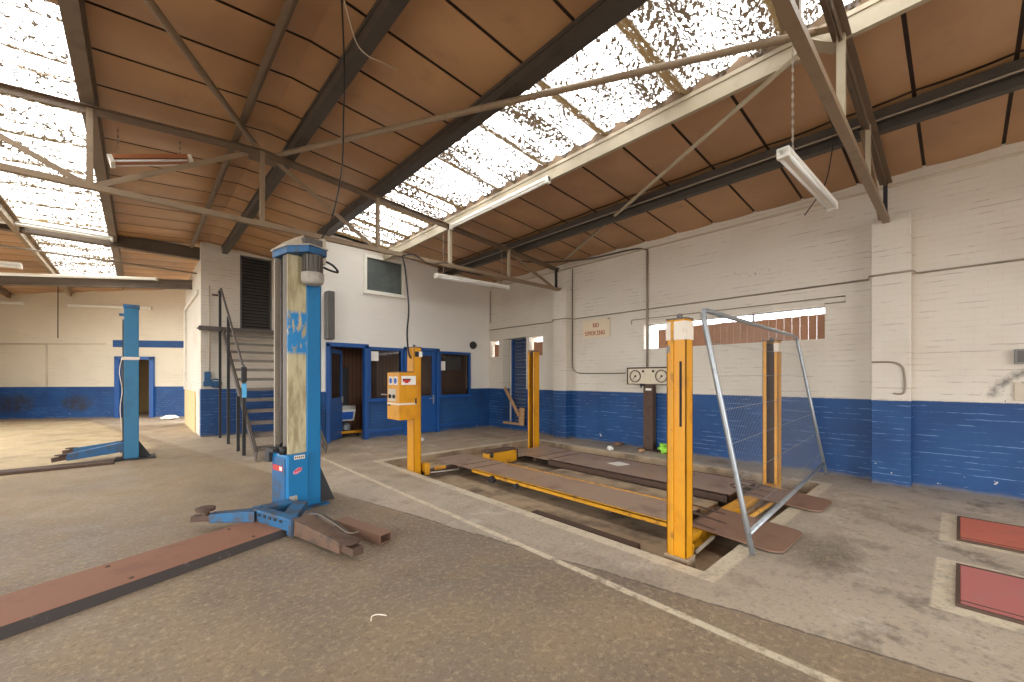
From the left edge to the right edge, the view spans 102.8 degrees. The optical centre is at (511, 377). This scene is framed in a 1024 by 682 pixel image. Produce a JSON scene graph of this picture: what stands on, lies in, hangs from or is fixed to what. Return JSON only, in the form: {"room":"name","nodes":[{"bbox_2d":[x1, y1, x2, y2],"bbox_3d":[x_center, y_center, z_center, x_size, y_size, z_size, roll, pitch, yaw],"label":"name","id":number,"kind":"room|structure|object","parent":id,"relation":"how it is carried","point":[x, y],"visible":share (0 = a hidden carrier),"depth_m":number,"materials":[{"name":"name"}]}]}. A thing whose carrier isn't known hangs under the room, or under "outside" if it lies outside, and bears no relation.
{"room":"auto repair garage","nodes":[
{"label":"auto repair garage","id":0,"kind":"room"},
{"bbox_2d":[0,261,22,269],"bbox_3d":[-10.565,-2.267,7.958,1.324,0.164,0.184,0,0,-42],"label":"fluorescent light","id":1,"kind":"object","parent":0,"point":[2,263],"visible":1,"depth_m":8.27,"materials":[{"name":"white plastic"}]},
{"bbox_2d":[0,289,185,418],"bbox_3d":[-14.454,-0.975,14.456,9.927,4.750,0.250,0,0,-10],"label":"wall","id":2,"kind":"structure","parent":0,"point":[80,377],"depth_m":14.22,"materials":[{"name":"beige paint"}]},
{"bbox_2d":[0,301,24,304],"bbox_3d":[-17.782,-2.537,13.643,2.476,0.114,0.082,0,0,-10],"label":"fluorescent light","id":3,"kind":"object","parent":2,"relation":"attached to","point":[1,302],"visible":1,"depth_m":13.77,"materials":[{"name":"white plastic"}]},
{"bbox_2d":[46,343,46,385],"bbox_3d":[-15.963,-0.460,14.020,0.037,1.480,0.037,0,0,-20],"label":"conduit","id":4,"kind":"object","parent":2,"relation":"attached to","point":[46,343],"visible":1,"depth_m":14.01,"materials":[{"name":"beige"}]},
{"bbox_2d":[0,343,105,343],"bbox_3d":[-15.769,-1.175,14.055,3.095,0.086,0.036,0,0,-10],"label":"conduit","id":5,"kind":"object","parent":2,"relation":"attached to","point":[0,343],"visible":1,"depth_m":14.04,"materials":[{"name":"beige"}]},
{"bbox_2d":[67,304,150,309],"bbox_3d":[-14.071,-2.487,14.308,2.476,0.114,0.082,0,0,-10],"label":"fluorescent light","id":6,"kind":"object","parent":2,"relation":"attached to","point":[68,305],"visible":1,"depth_m":14.23,"materials":[{"name":"white plastic"}]},
{"bbox_2d":[114,356,154,417],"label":"door frame","id":7,"kind":"structure","parent":2,"relation":"in","point":[117,359],"depth_m":14.48,"materials":[{"name":"blue paint"}]},
{"bbox_2d":[139,360,148,411],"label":"door","id":8,"kind":"structure","parent":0,"point":[143,364],"depth_m":16.80,"materials":[{"name":"brown wood"}]},
{"bbox_2d":[200,242,273,436],"bbox_3d":[-6.785,-0.960,10.358,1.780,4.720,0.250,0,0,-42],"label":"wall","id":9,"kind":"structure","parent":0,"point":[218,270],"depth_m":9.98,"materials":[{"name":"paint"}]},
{"bbox_2d":[0,217,199,260],"bbox_3d":[-9.654,-2.980,7.910,6.200,0.280,0.160,0,0,-42],"label":"steel beam","id":10,"kind":"structure","parent":9,"relation":"attached to","point":[145,245],"depth_m":9.02,"materials":[{"name":"metal"}]},
{"bbox_2d":[57,0,123,275],"bbox_3d":[-4.041,-3.016,3.826,0.152,0.140,25.100,0,0,-42],"label":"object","id":11,"kind":"structure","parent":10,"relation":"attached to","point":[72,12],"depth_m":4.10,"materials":[{"name":"paint"}]},
{"bbox_2d":[0,217,112,241],"bbox_3d":[-9.754,-2.922,7.277,3.800,0.144,0.163,0,0,-42],"label":"fluorescent light","id":12,"kind":"object","parent":11,"relation":"attached to","point":[23,222],"visible":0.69,"depth_m":8.03,"materials":[{"name":"white plastic"}]},
{"bbox_2d":[203,286,218,387],"bbox_3d":[-7.160,-0.977,9.779,0.366,2.446,0.100,0,0,-42],"label":"pipe","id":13,"kind":"object","parent":9,"relation":"attached to","point":[207,381],"visible":0.79,"depth_m":9.75,"materials":[{"name":"metal"}]},
{"bbox_2d":[240,255,271,329],"bbox_3d":[-6.581,-2.135,10.491,0.700,1.870,0.150,0,0,-42],"label":"door","id":14,"kind":"structure","parent":9,"relation":"in","point":[255,273],"depth_m":10.48,"materials":[{"name":"black metal"}]},
{"bbox_2d":[330,347,465,427],"bbox_3d":[-3.135,0.200,11.158,4.470,2.400,2.190,0,0,-42],"label":"wall","id":15,"kind":"structure","parent":0,"point":[452,381],"depth_m":11.57,"materials":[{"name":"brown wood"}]},
{"bbox_2d":[321,232,488,438],"bbox_3d":[-2.393,-0.910,10.271,4.590,4.620,0.100,0,0,-42],"label":"wall","id":16,"kind":"structure","parent":0,"point":[445,315],"depth_m":10.12,"materials":[{"name":"white paint"}]},
{"bbox_2d":[363,253,405,298],"bbox_3d":[-3.013,-2.380,9.651,1.040,0.900,0.140,0,0,-42],"label":"window","id":17,"kind":"structure","parent":16,"relation":"in","point":[382,278],"depth_m":9.66,"materials":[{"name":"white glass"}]},
{"bbox_2d":[368,347,402,401],"bbox_3d":[-2.987,-0.080,9.675,0.910,1.260,0.140,0,0,-42],"label":"window","id":18,"kind":"structure","parent":16,"relation":"in","point":[373,355],"depth_m":9.50,"materials":[{"name":"blue paint"}]},
{"bbox_2d":[369,427,403,431],"bbox_3d":[-2.968,1.225,9.669,0.890,0.050,0.025,0,0,-42],"label":"baseboard","id":19,"kind":"structure","parent":16,"relation":"attached to","point":[400,428],"depth_m":9.66,"materials":[{"name":"blue paint"}]},
{"bbox_2d":[404,347,439,434],"bbox_3d":[-2.288,0.320,10.326,1.000,2.160,0.159,0,0,-42],"label":"door","id":20,"kind":"structure","parent":16,"relation":"in","point":[430,405],"depth_m":10.52,"materials":[{"name":"blue paint"}]},
{"bbox_2d":[439,351,471,397],"bbox_3d":[-1.563,-0.090,11.015,1.060,1.220,0.200,0,0,-42],"label":"window","id":21,"kind":"structure","parent":16,"relation":"in","point":[448,362],"depth_m":11.05,"materials":[{"name":"blue paint"}]},
{"bbox_2d":[442,356,460,369],"bbox_3d":[-1.632,-0.400,11.060,0.600,0.360,0.040,0,0,-42],"label":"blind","id":22,"kind":"object","parent":21,"relation":"attached to","point":[451,363],"depth_m":11.05,"materials":[{"name":"grey fabric"}]},
{"bbox_2d":[440,420,482,425],"bbox_3d":[-1.372,1.225,11.125,1.430,0.050,0.025,0,0,-42],"label":"baseboard","id":23,"kind":"structure","parent":16,"relation":"attached to","point":[479,420],"depth_m":11.11,"materials":[{"name":"blue paint"}]},
{"bbox_2d":[470,341,476,348],"bbox_3d":[-1.059,-0.910,11.338,0.220,0.220,0.120,0,0,-42],"label":"bell","id":24,"kind":"object","parent":16,"relation":"attached to","point":[473,345],"visible":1,"depth_m":11.29,"materials":[{"name":"black metal"}]},
{"bbox_2d":[0,412,1023,681],"bbox_3d":[-5.241,1.400,7.672,13.000,0.001,33.600,0,0,-42],"label":"floor","id":25,"kind":"structure","parent":0,"point":[469,586],"depth_m":2.73,"materials":[{"name":"concrete"}]},
{"bbox_2d":[0,459,114,475],"bbox_3d":[-8.294,1.378,5.157,4.700,0.045,0.300,0,0,-42],"label":"ramp","id":26,"kind":"object","parent":25,"relation":"on","point":[110,461],"visible":1,"depth_m":6.26,"materials":[{"name":"metal"}]},
{"bbox_2d":[51,304,155,462],"bbox_3d":[-6.959,0.070,7.029,1.245,2.660,0.767,0,0,-42],"label":"lift","id":27,"kind":"object","parent":25,"relation":"on","point":[131,448],"visible":1,"depth_m":6.99,"materials":[{"name":"teal paint"}]},
{"bbox_2d":[0,521,286,639],"bbox_3d":[-2.961,1.366,2.329,0.550,0.068,3.300,0,0,27],"label":"cover plate","id":28,"kind":"object","parent":25,"relation":"on","point":[25,609],"visible":0.93,"depth_m":2.77,"materials":[{"name":"metal"}]},
{"bbox_2d":[160,415,177,419],"bbox_3d":[-11.512,1.320,13.733,0.514,0.160,0.438,0,0,-42],"label":"debris","id":29,"kind":"object","parent":25,"relation":"on","point":[167,417],"visible":1,"depth_m":13.63,"materials":[{"name":"white paper"}]},
{"bbox_2d":[186,260,199,435],"bbox_3d":[-8.769,-0.740,11.398,0.250,4.280,3.940,0,0,-42],"label":"wall pier","id":30,"kind":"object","parent":25,"relation":"on","point":[193,312],"visible":0.5,"depth_m":10.76,"materials":[{"name":"paint"}]},
{"bbox_2d":[0,275,191,289],"bbox_3d":[-12.213,-2.495,10.543,7.058,0.330,0.160,0,0,-10],"label":"steel beam","id":31,"kind":"structure","parent":30,"relation":"attached to","point":[4,280],"depth_m":10.74,"materials":[{"name":"grey metal"}]},
{"bbox_2d":[0,272,158,280],"bbox_3d":[-11.954,-2.607,10.400,5.139,0.115,0.102,0,0,-10],"label":"fluorescent light","id":32,"kind":"object","parent":31,"relation":"attached to","point":[1,273],"visible":1,"depth_m":10.51,"materials":[{"name":"white plastic"}]},
{"bbox_2d":[184,289,198,432],"bbox_3d":[-8.940,-0.375,11.370,0.060,3.550,3.850,0,0,-42],"label":"wall","id":33,"kind":"structure","parent":30,"relation":"attached to","point":[190,396],"depth_m":11.73,"materials":[{"name":"beige paint"}]},
{"bbox_2d":[197,288,327,461],"bbox_3d":[-5.287,-0.337,8.643,1.840,3.483,4.284,0,0,-42],"label":"metal staircase","id":34,"kind":"structure","parent":25,"relation":"on","point":[241,399],"depth_m":8.50,"materials":[{"name":"metal"}]},
{"bbox_2d":[190,235,363,556],"bbox_3d":[-1.852,-0.078,4.034,1.936,2.956,1.307,0,0,21],"label":"lift","id":35,"kind":"object","parent":25,"relation":"on","point":[299,483],"visible":1,"depth_m":4.33,"materials":[{"name":"blue paint"}]},
{"bbox_2d":[342,367,361,435],"bbox_3d":[-4.037,0.570,9.840,0.640,1.660,0.520,0,0,-42],"label":"machine","id":36,"kind":"object","parent":25,"relation":"on","point":[348,411],"visible":0.56,"depth_m":9.81,"materials":[{"name":"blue metal"}]},
{"bbox_2d":[342,405,355,420],"bbox_3d":[-3.958,0.842,9.778,0.521,0.350,0.258,0,0,-42],"label":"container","id":37,"kind":"object","parent":36,"relation":"on","point":[348,411],"depth_m":9.71,"materials":[{"name":"plastic"}]},
{"bbox_2d":[335,516,390,544],"bbox_3d":[-1.339,1.357,3.652,0.656,0.083,0.120,0,0,35],"label":"channel","id":38,"kind":"object","parent":25,"relation":"on","point":[371,533],"visible":0.79,"depth_m":3.57,"materials":[{"name":"brown metal"}]},
{"bbox_2d":[503,408,524,425],"bbox_3d":[0.045,1.010,10.899,0.070,0.468,0.800,0,0,-42],"label":"timber offcut","id":39,"kind":"object","parent":25,"relation":"on","point":[521,410],"visible":1,"depth_m":10.66,"materials":[{"name":"brown wood"}]},
{"bbox_2d":[504,387,519,415],"bbox_3d":[-0.008,0.620,10.891,0.030,0.773,0.647,0,0,-41],"label":"plank","id":40,"kind":"object","parent":39,"relation":"on","point":[505,388],"visible":1,"depth_m":10.88,"materials":[{"name":"brown wood"}]},
{"bbox_2d":[613,442,622,445],"bbox_3d":[2.175,1.356,8.416,0.225,0.088,0.211,0,0,-26],"label":"debris","id":41,"kind":"object","parent":25,"relation":"on","point":[614,443],"visible":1,"depth_m":8.38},
{"bbox_2d":[627,367,666,451],"bbox_3d":[2.660,0.595,7.937,0.230,1.610,0.900,0,0,-42],"label":"display","id":42,"kind":"object","parent":25,"relation":"on","point":[647,377],"visible":0.94,"depth_m":7.90,"materials":[{"name":"metal"}]},
{"bbox_2d":[657,443,666,453],"bbox_3d":[2.845,1.305,7.619,0.263,0.190,0.223,0,0,-42],"label":"scrap","id":43,"kind":"object","parent":25,"relation":"on","point":[663,447],"visible":0.75,"depth_m":7.55,"materials":[{"name":"green"}]},
{"bbox_2d":[955,563,1023,624],"bbox_3d":[3.457,1.391,2.309,0.820,0.018,1.290,0,0,-42],"label":"floor plate","id":44,"kind":"object","parent":25,"relation":"on","point":[999,595],"visible":1,"depth_m":2.63,"materials":[{"name":"metal"}]},
{"bbox_2d":[957,515,1023,553],"bbox_3d":[4.588,1.391,3.340,0.880,0.018,1.290,0,0,-42],"label":"floor plate","id":45,"kind":"object","parent":25,"relation":"on","point":[1003,536],"visible":1,"depth_m":3.62,"materials":[{"name":"metal"}]},
{"bbox_2d":[0,0,1023,293],"bbox_3d":[-4.465,-2.968,6.718,12.460,0.544,30.144,0,0,-42],"label":"ceiling","id":46,"kind":"structure","parent":0,"point":[948,38],"depth_m":4.65,"materials":[{"name":"brown wood"}]},
{"bbox_2d":[57,287,57,337],"bbox_3d":[-14.637,-2.110,13.177,0.022,1.640,0.022,0,0,-20],"label":"cable","id":47,"kind":"object","parent":46,"relation":"hanging from","point":[57,287],"visible":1,"depth_m":13.16,"materials":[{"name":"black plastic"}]},
{"bbox_2d":[107,129,193,167],"bbox_3d":[-4.592,-2.873,5.219,0.820,0.578,0.204,0,0,-42],"label":"fluorescent light","id":48,"kind":"object","parent":46,"relation":"attached to","point":[115,160],"visible":0.91,"depth_m":5.14,"materials":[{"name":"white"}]},
{"bbox_2d":[317,0,647,235],"bbox_3d":[1.394,-3.016,2.721,0.182,0.140,16.140,0,0,-42],"label":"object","id":49,"kind":"structure","parent":46,"relation":"attached to","point":[602,15],"depth_m":4.16,"materials":[{"name":"metal"}]},
{"bbox_2d":[275,25,828,156],"bbox_3d":[-0.249,-2.915,4.389,6.122,0.175,0.082,0,0,20],"label":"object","id":50,"kind":"structure","parent":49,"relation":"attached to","point":[780,39],"depth_m":4.05,"materials":[{"name":"grey paint"}]},
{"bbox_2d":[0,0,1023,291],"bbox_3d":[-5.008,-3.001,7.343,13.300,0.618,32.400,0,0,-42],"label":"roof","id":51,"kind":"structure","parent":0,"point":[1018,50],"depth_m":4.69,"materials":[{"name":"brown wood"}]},
{"bbox_2d":[0,0,116,275],"bbox_3d":[-8.585,-3.111,7.836,1.400,0.238,13.050,0,0,-42],"label":"skylight","id":52,"kind":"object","parent":51,"relation":"attached to","point":[42,241],"depth_m":5.84,"materials":[{"name":"white glass"}]},
{"bbox_2d":[335,0,860,248],"bbox_3d":[1.916,-3.105,3.204,1.510,0.245,16.150,0,0,-42],"label":"skylight","id":53,"kind":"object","parent":51,"relation":"attached to","point":[645,51],"depth_m":4.47,"materials":[{"name":"white glass"}]},
{"bbox_2d":[383,440,818,570],"bbox_3d":[0.943,1.470,6.140,3.630,0.140,5.300,0,0,-42],"label":"pit","id":54,"kind":"structure","parent":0,"point":[652,538],"depth_m":5.22,"materials":[{"name":"concrete"}]},
{"bbox_2d":[531,510,639,548],"bbox_3d":[0.655,1.485,3.955,0.100,0.110,1.240,0,0,-42],"label":"strip","id":55,"kind":"object","parent":54,"relation":"on","point":[544,514],"visible":0.46,"depth_m":3.86,"materials":[{"name":"grey concrete"}]},
{"bbox_2d":[381,313,831,567],"bbox_3d":[0.935,0.479,5.583,3.654,2.122,5.217,0,0,-42],"label":"lift","id":56,"kind":"object","parent":54,"relation":"on","point":[688,529],"visible":0.85,"depth_m":5.09,"materials":[{"name":"yellow paint"}]},
{"bbox_2d":[388,389,395,400],"bbox_3d":[-1.768,0.250,6.022,0.003,0.180,0.240,0,0,-42],"label":"switch plate","id":57,"kind":"object","parent":56,"relation":"attached to","point":[391,392],"depth_m":6.02,"materials":[{"name":"beige plastic"}]},
{"bbox_2d":[609,462,629,465],"bbox_3d":[1.714,1.377,6.565,0.247,0.004,0.238,0,0,-28],"label":"paper sheet","id":58,"kind":"object","parent":56,"relation":"on","point":[612,463],"visible":1,"depth_m":6.58,"materials":[{"name":"white paper"}]},
{"bbox_2d":[701,308,827,554],"bbox_3d":[3.001,0.384,4.568,0.376,2.008,3.775,0,0,45],"label":"fence panel","id":59,"kind":"object","parent":56,"relation":"on","point":[749,531],"visible":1,"depth_m":3.90,"materials":[{"name":"silver metal"}]},
{"bbox_2d":[548,468,717,514],"bbox_3d":[1.438,1.492,5.508,0.450,0.095,2.400,0,0,-42],"label":"ramp","id":60,"kind":"object","parent":54,"relation":"on","point":[710,504],"visible":0.49,"depth_m":5.44,"materials":[{"name":"brown painted steel"},{"name":"dark steel"}]},
{"bbox_2d":[489,141,1023,500],"bbox_3d":[3.861,-0.875,7.043,0.300,4.550,20.000,0,0,-42],"label":"wall","id":61,"kind":"structure","parent":0,"point":[968,323],"depth_m":5.99,"materials":[{"name":"paint"}]},
{"bbox_2d":[490,291,490,322],"bbox_3d":[-0.612,-2.035,11.693,0.018,0.930,0.018,0,0,-20],"label":"conduit","id":62,"kind":"object","parent":61,"relation":"attached to","point":[490,291],"visible":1,"depth_m":11.68,"materials":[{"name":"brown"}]},
{"bbox_2d":[495,341,498,356],"bbox_3d":[-0.373,-0.830,11.721,0.090,0.500,0.420,0,0,-42],"label":"window","id":63,"kind":"structure","parent":61,"relation":"in","point":[497,345],"depth_m":11.73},
{"bbox_2d":[510,338,525,424],"bbox_3d":[0.211,0.090,11.118,0.140,2.320,0.920,0,0,-42],"label":"door","id":64,"kind":"structure","parent":61,"relation":"in","point":[517,346],"depth_m":11.14,"materials":[{"name":"blue metal"}]},
{"bbox_2d":[534,337,542,354],"bbox_3d":[0.732,-0.815,10.510,0.090,0.530,0.520,0,0,-42],"label":"window","id":65,"kind":"structure","parent":61,"relation":"in","point":[538,346],"depth_m":10.50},
{"bbox_2d":[553,289,571,438],"bbox_3d":[1.189,-0.320,9.586,0.240,3.440,0.380,0,0,-42],"label":"pillar","id":66,"kind":"structure","parent":61,"relation":"attached to","point":[562,299],"depth_m":9.48,"materials":[{"name":"paint"}]},
{"bbox_2d":[0,82,560,290],"bbox_3d":[-3.316,-2.535,5.509,12.033,1.018,0.131,0,0,-42],"label":"roof truss","id":67,"kind":"object","parent":66,"relation":"on","point":[260,155],"visible":0.93,"depth_m":5.14,"materials":[{"name":"metal"}]},
{"bbox_2d":[0,286,13,297],"bbox_3d":[-7.284,-2.759,3.236,0.140,0.140,28.600,0,0,-42],"label":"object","id":68,"kind":"structure","parent":67,"relation":"on","point":[3,291],"depth_m":13.24,"materials":[{"name":"paint"}]},
{"bbox_2d":[0,244,196,273],"bbox_3d":[-10.073,-2.640,8.272,5.870,0.084,0.044,0,0,-42],"label":"pipe","id":69,"kind":"object","parent":68,"relation":"attached to","point":[6,246],"visible":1,"depth_m":9.02,"materials":[{"name":"grey metal"}]},
{"bbox_2d":[0,195,73,296],"bbox_3d":[-5.888,-2.885,3.901,0.140,0.140,27.700,0,0,-42],"label":"roof beam","id":70,"kind":"structure","parent":67,"relation":"on","point":[8,216],"depth_m":8.56,"materials":[{"name":"beige metal"}]},
{"bbox_2d":[143,0,259,146],"bbox_3d":[-2.613,-2.895,2.307,0.082,0.215,6.022,0,0,-13],"label":"brace","id":71,"kind":"object","parent":67,"relation":"attached to","point":[151,4],"visible":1,"depth_m":3.81,"materials":[{"name":"grey paint"}]},
{"bbox_2d":[190,0,298,247],"bbox_3d":[-1.028,-3.105,2.507,0.120,0.150,19.090,0,0,-42],"label":"roof beam","id":72,"kind":"structure","parent":67,"relation":"on","point":[289,6],"depth_m":4.25,"materials":[{"name":"metal"}]},
{"bbox_2d":[222,0,409,253],"bbox_3d":[-0.568,-3.112,2.927,0.142,0.170,19.090,0,0,-42],"label":"roof beam","id":73,"kind":"structure","parent":67,"relation":"on","point":[382,15],"depth_m":4.32,"materials":[{"name":"metal"}]},
{"bbox_2d":[321,0,344,238],"bbox_3d":[-1.672,-2.357,3.991,0.206,1.621,1.420,0,0,-31],"label":"power cable","id":74,"kind":"object","parent":73,"relation":"hanging from","point":[341,0],"visible":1,"depth_m":4.33,"materials":[{"name":"black plastic"}]},
{"bbox_2d":[343,0,395,69],"bbox_3d":[-1.319,-3.045,3.700,0.122,0.160,0.836,0,0,15],"label":"wire","id":75,"kind":"object","parent":73,"relation":"attached to","point":[343,0],"visible":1,"depth_m":3.67,"materials":[{"name":"beige"}]},
{"bbox_2d":[402,256,411,358],"bbox_3d":[-1.678,-1.159,6.492,0.072,1.733,0.704,0,0,-22],"label":"power cable","id":76,"kind":"object","parent":67,"relation":"hanging from","point":[402,256],"visible":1,"depth_m":6.33,"materials":[{"name":"black plastic"}]},
{"bbox_2d":[402,253,483,275],"bbox_3d":[-1.191,-2.049,7.415,1.765,0.122,0.040,0,0,-44],"label":"power cable","id":77,"kind":"object","parent":67,"relation":"on","point":[408,253],"visible":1,"depth_m":7.23,"materials":[{"name":"black plastic"}]},
{"bbox_2d":[438,57,1023,274],"bbox_3d":[3.596,-2.726,4.730,0.230,0.170,16.140,0,0,-42],"label":"beam","id":78,"kind":"structure","parent":67,"relation":"attached to","point":[1007,78],"depth_m":4.90,"materials":[{"name":"metal"}]},
{"bbox_2d":[557,53,798,265],"bbox_3d":[1.788,-2.715,6.512,0.058,0.156,6.413,0,0,-12],"label":"brace","id":79,"kind":"object","parent":78,"relation":"attached to","point":[788,63],"visible":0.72,"depth_m":4.60,"materials":[{"name":"beige paint"}]},
{"bbox_2d":[804,134,833,215],"bbox_3d":[3.600,-2.378,4.820,0.043,0.727,0.510,0,0,3],"label":"wire","id":80,"kind":"object","parent":78,"relation":"hanging from","point":[833,134],"visible":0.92,"depth_m":4.62,"materials":[{"name":"black"}]},
{"bbox_2d":[510,248,645,262],"bbox_3d":[1.319,-2.610,8.841,3.062,0.171,0.648,0,0,17],"label":"conduit","id":81,"kind":"object","parent":61,"relation":"attached to","point":[633,248],"visible":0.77,"depth_m":9.03,"materials":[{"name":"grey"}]},
{"bbox_2d":[583,318,609,338],"bbox_3d":[1.851,-1.090,8.999,0.029,0.400,0.720,0,0,-42],"label":"warning sign","id":82,"kind":"object","parent":61,"relation":"attached to","point":[596,328],"visible":1,"depth_m":8.98,"materials":[{"name":"beige"}]},
{"bbox_2d":[572,269,625,373],"bbox_3d":[1.871,-1.310,8.973,0.018,2.440,1.415,0,0,-42],"label":"conduit","id":83,"kind":"object","parent":61,"relation":"attached to","point":[572,269],"visible":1,"depth_m":9.48,"materials":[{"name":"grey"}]},
{"bbox_2d":[388,0,868,248],"bbox_3d":[1.429,-3.018,4.756,0.001,0.155,13.100,0,0,-42],"label":"trim","id":84,"kind":"structure","parent":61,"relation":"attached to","point":[742,60],"depth_m":4.67,"materials":[{"name":"white metal"}]},
{"bbox_2d":[646,249,647,366],"bbox_3d":[2.674,-1.380,8.085,0.041,2.320,0.041,0,0,-20],"label":"conduit","id":85,"kind":"object","parent":61,"relation":"attached to","point":[646,249],"visible":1,"depth_m":8.07,"materials":[{"name":"grey metal"}]},
{"bbox_2d":[648,306,824,348],"bbox_3d":[3.753,-0.825,7.215,0.070,0.530,2.940,0,0,-42],"label":"window","id":86,"kind":"structure","parent":61,"relation":"in","point":[806,327],"depth_m":6.77,"materials":[{"name":"clear glass"}]},
{"bbox_2d":[631,295,845,323],"bbox_3d":[3.593,-1.135,7.086,0.016,0.106,3.430,0,0,-42],"label":"bracket","id":87,"kind":"object","parent":61,"relation":"attached to","point":[843,295],"visible":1,"depth_m":6.52,"materials":[{"name":"grey metal"}]},
{"bbox_2d":[489,258,1023,330],"bbox_3d":[4.662,-1.345,5.744,0.253,0.074,16.000,0,0,-42],"label":"conduit","id":88,"kind":"object","parent":61,"relation":"attached to","point":[1021,259],"visible":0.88,"depth_m":6.08,"materials":[{"name":"grey metal"}]},
{"bbox_2d":[491,150,1023,287],"bbox_3d":[4.784,-2.570,5.787,0.040,0.040,15.900,0,0,-42],"label":"beam","id":89,"kind":"structure","parent":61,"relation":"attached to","point":[1019,152],"depth_m":6.19,"materials":[{"name":"beige metal"}]},
{"bbox_2d":[871,211,911,487],"bbox_3d":[5.011,-0.360,5.398,0.240,3.520,0.380,0,0,-42],"label":"pillar","id":90,"kind":"structure","parent":61,"relation":"attached to","point":[891,242],"depth_m":5.31,"materials":[{"name":"paint"}]},
{"bbox_2d":[771,0,891,223],"bbox_3d":[0.492,-2.535,1.335,12.033,1.018,0.131,0,0,-42],"label":"roof truss","id":91,"kind":"object","parent":90,"relation":"on","point":[849,72],"visible":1,"depth_m":3.30,"materials":[{"name":"metal"}]},
{"bbox_2d":[384,0,930,259],"bbox_3d":[2.381,-2.862,3.621,0.351,0.206,16.140,0,0,-42],"label":"beam","id":92,"kind":"structure","parent":91,"relation":"attached to","point":[873,13],"depth_m":4.23,"materials":[{"name":"beige metal"}]},
{"bbox_2d":[434,233,509,289],"bbox_3d":[-0.764,-2.416,8.211,1.708,1.062,0.102,0,0,-37],"label":"fluorescent light","id":93,"kind":"object","parent":92,"relation":"hanging from","point":[436,275],"visible":0.88,"depth_m":8.12,"materials":[{"name":"white"}]},
{"bbox_2d":[449,175,550,229],"bbox_3d":[-0.302,-2.747,6.547,0.061,0.094,2.420,0,0,-42],"label":"fluorescent light","id":94,"kind":"object","parent":92,"relation":"attached to","point":[547,179],"visible":1,"depth_m":6.32,"materials":[{"name":"white plastic"}]},
{"bbox_2d":[776,44,837,211],"bbox_3d":[2.669,-2.349,3.647,1.541,1.302,0.089,0,0,-41],"label":"fluorescent light","id":95,"kind":"object","parent":92,"relation":"hanging from","point":[786,155],"visible":0.89,"depth_m":3.43,"materials":[{"name":"white"}]},
{"bbox_2d":[872,361,905,394],"bbox_3d":[4.905,-0.003,5.321,0.024,0.439,0.331,0,0,-42],"label":"conduit","id":96,"kind":"object","parent":90,"relation":"attached to","point":[897,363],"visible":1,"depth_m":5.23,"materials":[{"name":"grey metal"}]},
{"bbox_2d":[1014,383,1023,400],"bbox_3d":[5.958,0.160,4.510,0.022,0.200,0.530,0,0,-42],"label":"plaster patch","id":97,"kind":"object","parent":61,"relation":"attached to","point":[1018,387],"visible":1,"depth_m":4.67,"materials":[{"name":"beige paint"}]},
{"bbox_2d":[1014,349,1023,363],"bbox_3d":[5.829,-0.245,4.615,0.065,0.170,0.200,0,0,-42],"label":"box","id":98,"kind":"object","parent":61,"relation":"attached to","point":[1018,353],"visible":1,"depth_m":4.65,"materials":[{"name":"grey"}]},
{"bbox_3d":[-5.012,-0.910,9.810,0.100,4.620,2.950,0,0,-42],"label":"wall","id":99,"kind":"structure","parent":0,"visible":0},
{"bbox_2d":[324,290,334,339],"bbox_3d":[-3.881,-1.330,8.696,0.150,1.020,0.219,0,0,-42],"label":"wall box","id":100,"kind":"object","parent":99,"relation":"attached to","point":[329,296],"visible":1,"depth_m":8.62,"materials":[{"name":"grey metal"}]},
{"bbox_2d":[326,342,368,442],"bbox_3d":[-3.845,0.315,9.280,0.930,2.170,0.693,0,0,-42],"label":"door","id":101,"kind":"structure","parent":99,"relation":"in","point":[333,405],"depth_m":9.23,"materials":[{"name":"blue paint"}]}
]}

